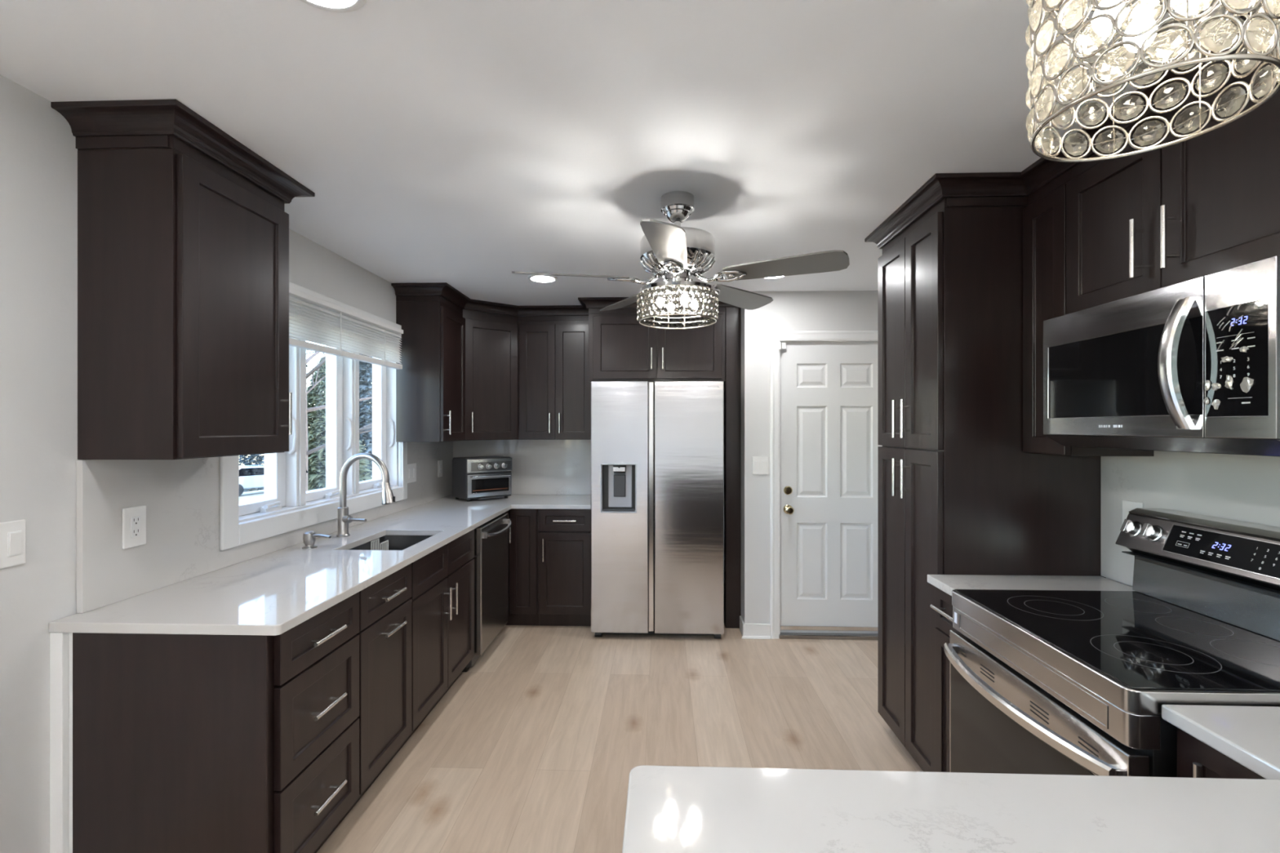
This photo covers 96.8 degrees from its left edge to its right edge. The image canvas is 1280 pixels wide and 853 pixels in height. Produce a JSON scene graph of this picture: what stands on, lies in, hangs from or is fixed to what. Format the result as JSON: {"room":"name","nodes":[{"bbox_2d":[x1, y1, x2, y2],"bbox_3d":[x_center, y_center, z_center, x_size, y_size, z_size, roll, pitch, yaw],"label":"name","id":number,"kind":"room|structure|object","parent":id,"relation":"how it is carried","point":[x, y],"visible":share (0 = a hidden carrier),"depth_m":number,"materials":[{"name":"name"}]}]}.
{"room":"kitchen","nodes":[
{"label":"kitchen","id":0,"kind":"room"},
{"bbox_2d":[0,74,395,852],"bbox_3d":[-1.835,0.260,0.169,0.160,2.400,9.800,0,0,2],"label":"wall","id":1,"kind":"structure","parent":0,"point":[38,152],"depth_m":1.60,"materials":[{"name":"white paint"}]},
{"bbox_2d":[0,519,26,568],"bbox_3d":[-1.698,0.316,1.512,0.013,0.123,0.118,0,0,2],"label":"switch plate","id":2,"kind":"object","parent":1,"relation":"attached to","point":[12,533],"visible":1,"depth_m":1.54,"materials":[{"name":"white plastic"}]},
{"bbox_2d":[49,632,72,852],"bbox_3d":[-1.666,1.026,1.650,0.066,0.869,0.028,0,0,2],"label":"trim","id":3,"kind":"structure","parent":1,"relation":"attached to","point":[60,643],"depth_m":1.64,"materials":[{"name":"white paint"}]},
{"bbox_2d":[50,98,315,459],"bbox_3d":[-1.502,-0.420,1.960,0.372,1.037,0.653,0,0,2],"label":"upper cabinet","id":4,"kind":"object","parent":1,"relation":"attached to","point":[183,228],"visible":1,"depth_m":1.71,"materials":[{"name":"brown wood"}]},
{"bbox_2d":[75,440,453,613],"bbox_3d":[-1.628,0.330,3.231,0.020,0.460,3.045,0,0,2],"label":"backsplash","id":5,"kind":"structure","parent":1,"relation":"attached to","point":[181,498],"depth_m":1.98,"materials":[{"name":"white stone"}]},
{"bbox_2d":[122,505,146,549],"bbox_3d":[-1.664,0.328,1.873,0.010,0.132,0.082,0,0,2],"label":"wall outlet","id":6,"kind":"object","parent":5,"relation":"attached to","point":[134,518],"visible":1,"depth_m":1.87,"materials":[{"name":"white plastic"}]},
{"bbox_2d":[130,515,140,537],"bbox_3d":[-1.660,0.328,1.873,0.002,0.068,0.033,0,0,2],"label":"receptacle","id":7,"kind":"object","parent":6,"relation":"attached to","point":[135,520],"depth_m":1.87,"materials":[{"name":"white plastic"}]},
{"bbox_2d":[407,462,416,483],"bbox_3d":[-1.584,0.319,3.950,0.013,0.130,0.145,0,0,2],"label":"switch plate","id":8,"kind":"object","parent":5,"relation":"attached to","point":[411,468],"visible":1,"depth_m":3.95,"materials":[{"name":"white plastic"}]},
{"bbox_2d":[437,460,442,477],"bbox_3d":[-1.567,0.325,4.462,0.010,0.130,0.080,0,0,2],"label":"wall outlet","id":9,"kind":"object","parent":5,"relation":"attached to","point":[439,462],"visible":1,"depth_m":4.44,"materials":[{"name":"white plastic"}]},
{"bbox_2d":[220,281,407,550],"bbox_3d":[-1.699,-0.095,3.055,0.176,1.162,1.631,0,0,2],"label":"window","id":10,"kind":"structure","parent":1,"relation":"in","point":[286,506],"depth_m":3.08,"materials":[{"name":"white plastic"}]},
{"bbox_2d":[288,287,403,368],"bbox_3d":[-1.611,-0.505,2.987,0.073,0.261,1.470,0,0,2],"label":"mini blind","id":11,"kind":"object","parent":10,"relation":"attached to","point":[307,322],"visible":0.59,"depth_m":3.01,"materials":[{"name":"white plastic"}]},
{"bbox_2d":[395,295,465,441],"bbox_3d":[-1.434,-0.400,3.987,0.355,0.995,0.436,0,0,2],"label":"upper cabinet","id":12,"kind":"object","parent":1,"relation":"attached to","point":[430,384],"visible":0.99,"depth_m":3.77,"materials":[{"name":"brown wood"}]},
{"bbox_2d":[391,282,588,315],"bbox_3d":[-1.042,-0.906,4.133,1.438,0.066,0.432,0,0,-38],"label":"crown molding","id":13,"kind":"structure","parent":12,"relation":"attached to","point":[444,290],"depth_m":4.24,"materials":[{"name":"brown wood"}]},
{"bbox_2d":[316,623,922,852],"bbox_3d":[-0.021,1.520,0.101,3.850,0.120,9.800,0,0,2],"label":"floor","id":14,"kind":"structure","parent":0,"point":[535,747],"depth_m":2.73,"materials":[{"name":"brown wood"}]},
{"bbox_2d":[72,591,359,852],"bbox_3d":[-1.312,1.026,1.862,0.626,0.869,0.475,0,0,2],"label":"base cabinet","id":15,"kind":"object","parent":14,"relation":"on","point":[182,743],"visible":0.94,"depth_m":1.63,"materials":[{"name":"brown wood"}]},
{"bbox_2d":[48,494,591,635],"bbox_3d":[-1.010,0.575,3.168,1.258,0.030,3.124,0,0,2],"label":"countertop","id":16,"kind":"structure","parent":15,"relation":"on","point":[273,593],"depth_m":2.08,"materials":[{"name":"white stone"}]},
{"bbox_2d":[302,531,331,549],"bbox_3d":[-1.491,0.522,2.637,0.156,0.075,0.062,0,0,10],"label":"soap dispenser","id":17,"kind":"object","parent":16,"relation":"on","point":[308,537],"visible":1,"depth_m":2.62,"materials":[{"name":"silver metal"}]},
{"bbox_2d":[336,453,395,537],"bbox_3d":[-1.399,0.345,2.880,0.330,0.430,0.097,0,0,12],"label":"kitchen faucet","id":18,"kind":"object","parent":16,"relation":"on","point":[344,519],"visible":1,"depth_m":2.90,"materials":[{"name":"silver metal"}]},
{"bbox_2d":[348,535,432,550],"bbox_3d":[-1.234,0.700,2.843,0.374,0.218,0.554,0,0,2],"label":"sink","id":19,"kind":"object","parent":16,"relation":"in","point":[395,542],"visible":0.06,"depth_m":3.11,"materials":[{"name":"silver metal"}]},
{"bbox_2d":[370,537,388,550],"bbox_3d":[-1.373,0.632,3.001,0.054,0.076,0.084,0,0,2],"label":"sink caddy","id":20,"kind":"object","parent":19,"relation":"in","point":[385,543],"visible":0.63,"depth_m":3.00,"materials":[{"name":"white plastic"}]},
{"bbox_2d":[452,455,511,502],"bbox_3d":[-1.227,0.397,4.448,0.375,0.325,0.301,0,0,-42],"label":"toaster oven","id":21,"kind":"object","parent":16,"relation":"on","point":[479,477],"visible":1,"depth_m":4.35,"materials":[{"name":"grey metal"}]},
{"bbox_2d":[477,495,504,500],"bbox_3d":[-1.143,0.543,4.369,0.215,0.014,0.009,0,0,-42],"label":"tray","id":22,"kind":"object","parent":21,"relation":"on","point":[479,497],"depth_m":4.35,"materials":[{"name":"silver metal"}]},
{"bbox_2d":[339,563,411,823],"bbox_3d":[-1.317,1.026,2.319,0.671,0.869,0.436,0,0,2],"label":"base cabinet","id":23,"kind":"object","parent":14,"relation":"on","point":[384,633],"visible":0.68,"depth_m":2.27,"materials":[{"name":"brown wood"}]},
{"bbox_2d":[395,528,474,755],"bbox_3d":[-1.293,1.026,2.959,0.671,0.869,0.843,0,0,2],"label":"base cabinet","id":24,"kind":"object","parent":14,"relation":"on","point":[442,597],"visible":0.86,"depth_m":2.86,"materials":[{"name":"brown wood"}]},
{"bbox_2d":[462,513,511,671],"bbox_3d":[-1.221,1.027,3.693,0.699,0.866,0.600,0,0,2],"label":"dishwasher","id":25,"kind":"object","parent":14,"relation":"on","point":[491,538],"visible":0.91,"depth_m":3.56,"materials":[{"name":"grey metal"}]},
{"bbox_2d":[503,508,539,625],"bbox_3d":[-1.155,1.026,4.365,0.840,0.869,0.743,0,0,2],"label":"base cabinet","id":26,"kind":"object","parent":14,"relation":"on","point":[522,534],"visible":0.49,"depth_m":4.13,"materials":[{"name":"brown wood"}]},
{"bbox_2d":[537,509,591,626],"bbox_3d":[-0.536,1.026,4.394,0.394,0.869,0.638,0,0,2],"label":"base cabinet","id":27,"kind":"object","parent":14,"relation":"on","point":[564,535],"visible":0.85,"depth_m":4.12,"materials":[{"name":"brown wood"}]},
{"bbox_2d":[591,381,724,638],"bbox_3d":[0.130,0.572,4.245,0.910,1.776,0.746,0,0,2],"label":"refrigerator","id":28,"kind":"object","parent":14,"relation":"on","point":[657,447],"visible":1,"depth_m":3.89,"materials":[{"name":"grey metal"}]},
{"bbox_2d":[577,297,737,383],"bbox_3d":[0.152,-0.637,4.400,1.180,0.604,0.612,0,0,2],"label":"upper cabinet","id":29,"kind":"object","parent":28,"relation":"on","point":[621,348],"visible":0.8,"depth_m":4.15,"materials":[{"name":"brown wood"}]},
{"bbox_2d":[724,306,741,628],"bbox_3d":[0.688,0.294,4.407,0.108,2.331,0.558,0,0,2],"label":"end panel","id":30,"kind":"object","parent":14,"relation":"on","point":[732,384],"visible":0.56,"depth_m":4.13,"materials":[{"name":"brown wood"}]},
{"bbox_2d":[929,586,955,772],"bbox_3d":[1.402,1.026,2.020,0.654,0.869,0.268,0,0,2],"label":"base cabinet","id":31,"kind":"object","parent":14,"relation":"on","point":[943,607],"visible":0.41,"depth_m":2.11,"materials":[{"name":"brown wood"}]},
{"bbox_2d":[927,574,1133,595],"bbox_3d":[1.407,0.575,2.018,0.642,0.030,0.270,0,0,2],"label":"countertop","id":32,"kind":"structure","parent":31,"relation":"on","point":[945,583],"depth_m":2.04,"materials":[{"name":"white stone"}]},
{"bbox_2d":[878,195,1106,772],"bbox_3d":[1.438,0.281,2.455,0.657,2.357,0.615,0,0,2],"label":"pantry cabinet","id":33,"kind":"object","parent":14,"relation":"on","point":[959,493],"visible":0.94,"depth_m":2.16,"materials":[{"name":"brown wood"}]},
{"bbox_2d":[864,13,1249,248],"bbox_3d":[1.410,-0.906,1.747,0.659,0.066,2.157,0,0,2],"label":"crown molding","id":34,"kind":"structure","parent":33,"relation":"attached to","point":[1042,171],"depth_m":2.12,"materials":[{"name":"brown wood"}]},
{"bbox_2d":[943,507,1279,777],"bbox_3d":[1.317,0.833,1.518,0.761,1.134,0.741,0,0,2],"label":"range","id":35,"kind":"object","parent":14,"relation":"on","point":[1075,682],"visible":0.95,"depth_m":1.48,"materials":[{"name":"silver metal"}]},
{"bbox_2d":[951,589,1279,715],"bbox_3d":[1.315,0.562,1.514,0.605,0.053,0.730,0,0,2],"label":"cooktop","id":36,"kind":"object","parent":35,"relation":"in","point":[1137,651],"depth_m":1.41,"materials":[{"name":"black glass"}]},
{"bbox_2d":[1177,727,1266,779],"bbox_3d":[1.364,1.026,1.007,0.654,0.869,0.265,0,0,2],"label":"base cabinet","id":37,"kind":"object","parent":14,"relation":"on","point":[1196,758],"visible":0.21,"depth_m":1.08,"materials":[{"name":"brown wood"}]},
{"bbox_3d":[0.849,1.026,0.611,1.652,0.869,0.564,0,0,2],"label":"cabinet","id":38,"kind":"object","parent":14,"relation":"on","visible":0},
{"bbox_2d":[622,704,1279,852],"bbox_3d":[0.827,0.575,0.705,1.704,0.030,0.910,0,0,2],"label":"countertop","id":39,"kind":"structure","parent":38,"relation":"on","point":[669,809],"depth_m":0.83,"materials":[{"name":"white stone"}]},
{"bbox_2d":[0,0,1253,308],"bbox_3d":[-0.021,-1.015,0.101,3.850,0.150,9.800,0,0,2],"label":"ceiling","id":40,"kind":"structure","parent":0,"point":[465,145],"depth_m":1.67,"materials":[{"name":"white paint"}]},
{"bbox_2d":[300,0,366,12],"bbox_3d":[-0.671,-0.935,1.189,0.184,0.010,0.184,0,0,2],"label":"recessed light","id":41,"kind":"object","parent":40,"relation":"in","point":[335,6],"visible":1,"depth_m":1.25,"materials":[{"name":"white plastic"}]},
{"bbox_2d":[528,274,557,282],"bbox_3d":[-0.612,-0.935,3.579,0.184,0.010,0.184,0,0,2],"label":"recessed light","id":42,"kind":"object","parent":40,"relation":"in","point":[535,277],"visible":0.97,"depth_m":3.57,"materials":[{"name":"white paint"}]},
{"bbox_2d":[511,191,849,328],"bbox_3d":[0.135,-0.684,2.291,1.270,0.510,1.250,0,0,2],"label":"ceiling fan","id":43,"kind":"object","parent":40,"relation":"hanging from","point":[675,253],"visible":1,"depth_m":2.21,"materials":[{"name":"silver metal"}]},
{"bbox_2d":[764,275,786,279],"bbox_3d":[0.817,-0.935,3.486,0.184,0.010,0.184,0,0,2],"label":"recessed light","id":44,"kind":"object","parent":40,"relation":"in","point":[773,277],"visible":0.25,"depth_m":3.55,"materials":[{"name":"white"}]},
{"bbox_2d":[1025,0,1279,162],"bbox_3d":[0.817,-0.719,0.920,0.320,0.441,0.321,0,0,2],"label":"pendant light","id":45,"kind":"object","parent":40,"relation":"hanging from","point":[1260,34],"visible":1,"depth_m":0.92,"materials":[{"name":"silver metal"}]},
{"bbox_2d":[741,290,878,623],"bbox_3d":[1.288,0.260,4.295,1.097,2.400,0.740,0,0,2],"label":"wall","id":46,"kind":"structure","parent":0,"point":[824,310],"depth_m":3.94,"materials":[{"name":"white paint"}]},
{"bbox_2d":[739,615,770,639],"bbox_3d":[0.803,1.411,4.010,0.199,0.098,0.186,0,0,2],"label":"baseboard","id":47,"kind":"structure","parent":46,"relation":"attached to","point":[748,631],"depth_m":3.93,"materials":[{"name":"white paint"}]},
{"bbox_2d":[752,456,768,474],"bbox_3d":[0.834,0.266,3.935,0.112,0.124,0.013,0,0,2],"label":"switch plate","id":48,"kind":"object","parent":46,"relation":"attached to","point":[760,464],"visible":1,"depth_m":3.93,"materials":[{"name":"white plastic"}]},
{"bbox_2d":[769,330,882,639],"bbox_3d":[1.363,0.398,3.968,0.921,2.124,0.187,0,0,2],"label":"door","id":49,"kind":"structure","parent":46,"relation":"attached to","point":[824,387],"depth_m":3.95,"materials":[{"name":"white paint"}]},
{"bbox_2d":[778,342,786,349],"bbox_3d":[0.985,-0.560,3.929,0.038,0.051,0.076,0,0,32],"label":"sensor","id":50,"kind":"object","parent":49,"relation":"attached to","point":[781,345],"visible":1,"depth_m":3.93,"materials":[{"name":"white plastic"}]},
{"bbox_3d":[1.758,0.260,0.034,0.160,2.400,9.800,0,0,2],"label":"wall","id":51,"kind":"structure","parent":0,"visible":0},
{"bbox_2d":[1022,168,1153,456],"bbox_3d":[1.596,-0.400,2.030,0.313,0.995,0.232,0,0,2],"label":"upper cabinet","id":52,"kind":"object","parent":51,"relation":"attached to","point":[1044,218],"visible":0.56,"depth_m":2.05,"materials":[{"name":"brown wood"}]},
{"bbox_2d":[1066,61,1279,314],"bbox_3d":[1.559,-0.631,1.544,0.351,0.531,0.739,0,0,2],"label":"upper cabinet","id":53,"kind":"object","parent":51,"relation":"attached to","point":[1208,203],"visible":0.73,"depth_m":1.50,"materials":[{"name":"brown wood"}]},
{"bbox_2d":[1043,255,1279,456],"bbox_3d":[1.484,-0.143,1.518,0.445,0.417,0.714,0,0,2],"label":"microwave oven","id":54,"kind":"object","parent":53,"relation":"attached to","point":[1193,365],"visible":1,"depth_m":1.37,"materials":[{"name":"silver metal"}]},
{"bbox_2d":[1100,450,1279,586],"bbox_3d":[1.707,0.210,1.139,0.022,0.700,2.003,0,0,2],"label":"backsplash","id":55,"kind":"structure","parent":51,"relation":"attached to","point":[1239,487],"depth_m":1.80,"materials":[{"name":"white stone"}]},
{"bbox_2d":[1122,500,1143,523],"bbox_3d":[1.722,0.323,1.989,0.010,0.125,0.085,0,0,2],"label":"wall outlet","id":56,"kind":"object","parent":55,"relation":"attached to","point":[1127,506],"visible":0.27,"depth_m":2.00,"materials":[{"name":"white plastic"}]},
{"bbox_3d":[-0.351,0.260,4.807,2.458,2.400,0.160,0,0,2],"label":"wall","id":57,"kind":"structure","parent":0,"visible":0},
{"bbox_2d":[462,309,517,440],"bbox_3d":[-1.274,-0.400,4.474,0.638,0.995,0.574,0,0,2],"label":"upper cabinet","id":58,"kind":"object","parent":57,"relation":"attached to","point":[491,338],"visible":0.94,"depth_m":4.32,"materials":[{"name":"brown wood"}]},
{"bbox_2d":[453,440,591,494],"bbox_3d":[-0.942,0.330,4.738,1.238,0.460,0.018,0,0,2],"label":"backsplash","id":59,"kind":"structure","parent":57,"relation":"attached to","point":[539,467],"depth_m":4.72,"materials":[{"name":"white stone"}]},
{"bbox_2d":[517,315,591,439],"bbox_3d":[-0.661,-0.400,4.568,0.590,0.995,0.340,0,0,2],"label":"upper cabinet","id":60,"kind":"object","parent":57,"relation":"attached to","point":[554,387],"visible":0.84,"depth_m":4.44,"materials":[{"name":"brown wood"}]},
{"label":"outside","id":61,"kind":"structure","parent":0,"visible":0},
{"bbox_2d":[239,475,372,502],"bbox_3d":[-29.979,4.410,27.143,58.050,5.300,68.000,0,0,2],"label":"ground","id":62,"kind":"structure","parent":61,"point":[255,495],"depth_m":28.56,"materials":[{"name":"white snow"}]},
{"bbox_2d":[239,465,264,496],"bbox_3d":[-20.369,2.771,30.303,1.800,1.480,4.440,0,0,30],"label":"car","id":63,"kind":"object","parent":62,"relation":"on","point":[250,476],"visible":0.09,"depth_m":29.27,"materials":[{"name":"white paint"}]},
{"bbox_2d":[239,453,264,492],"bbox_3d":[-23.230,1.193,35.903,5.607,6.061,5.538,0,0,2],"label":"conifer tree","id":64,"kind":"object","parent":62,"relation":"on","point":[246,460],"visible":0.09,"depth_m":34.43,"materials":[{"name":"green plant"}]},
{"bbox_2d":[307,415,322,488],"bbox_3d":[-13.523,0.817,24.113,2.322,4.325,2.326,0,0,21],"label":"conifer tree","id":65,"kind":"object","parent":62,"relation":"on","point":[313,415],"visible":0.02,"depth_m":23.46,"materials":[{"name":"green plant"}]},
{"bbox_2d":[306,340,372,491],"bbox_3d":[-7.527,-1.155,13.184,7.455,7.157,6.820,0,0,17],"label":"bare tree","id":66,"kind":"object","parent":62,"relation":"on","point":[313,370],"visible":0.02,"depth_m":12.94,"materials":[{"name":"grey plant"}]},
{"bbox_2d":[306,356,372,490],"bbox_3d":[-11.375,0.152,20.637,3.799,5.423,3.769,0,0,-16],"label":"conifer tree","id":67,"kind":"object","parent":62,"relation":"on","point":[316,397],"visible":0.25,"depth_m":19.96,"materials":[{"name":"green plant"}]},
{"bbox_2d":[359,355,372,480],"bbox_3d":[-13.527,-1.150,28.318,4.344,8.434,4.317,0,0,-21],"label":"conifer tree","id":68,"kind":"object","parent":62,"relation":"on","point":[365,368],"visible":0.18,"depth_m":27.45,"materials":[{"name":"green plant"}]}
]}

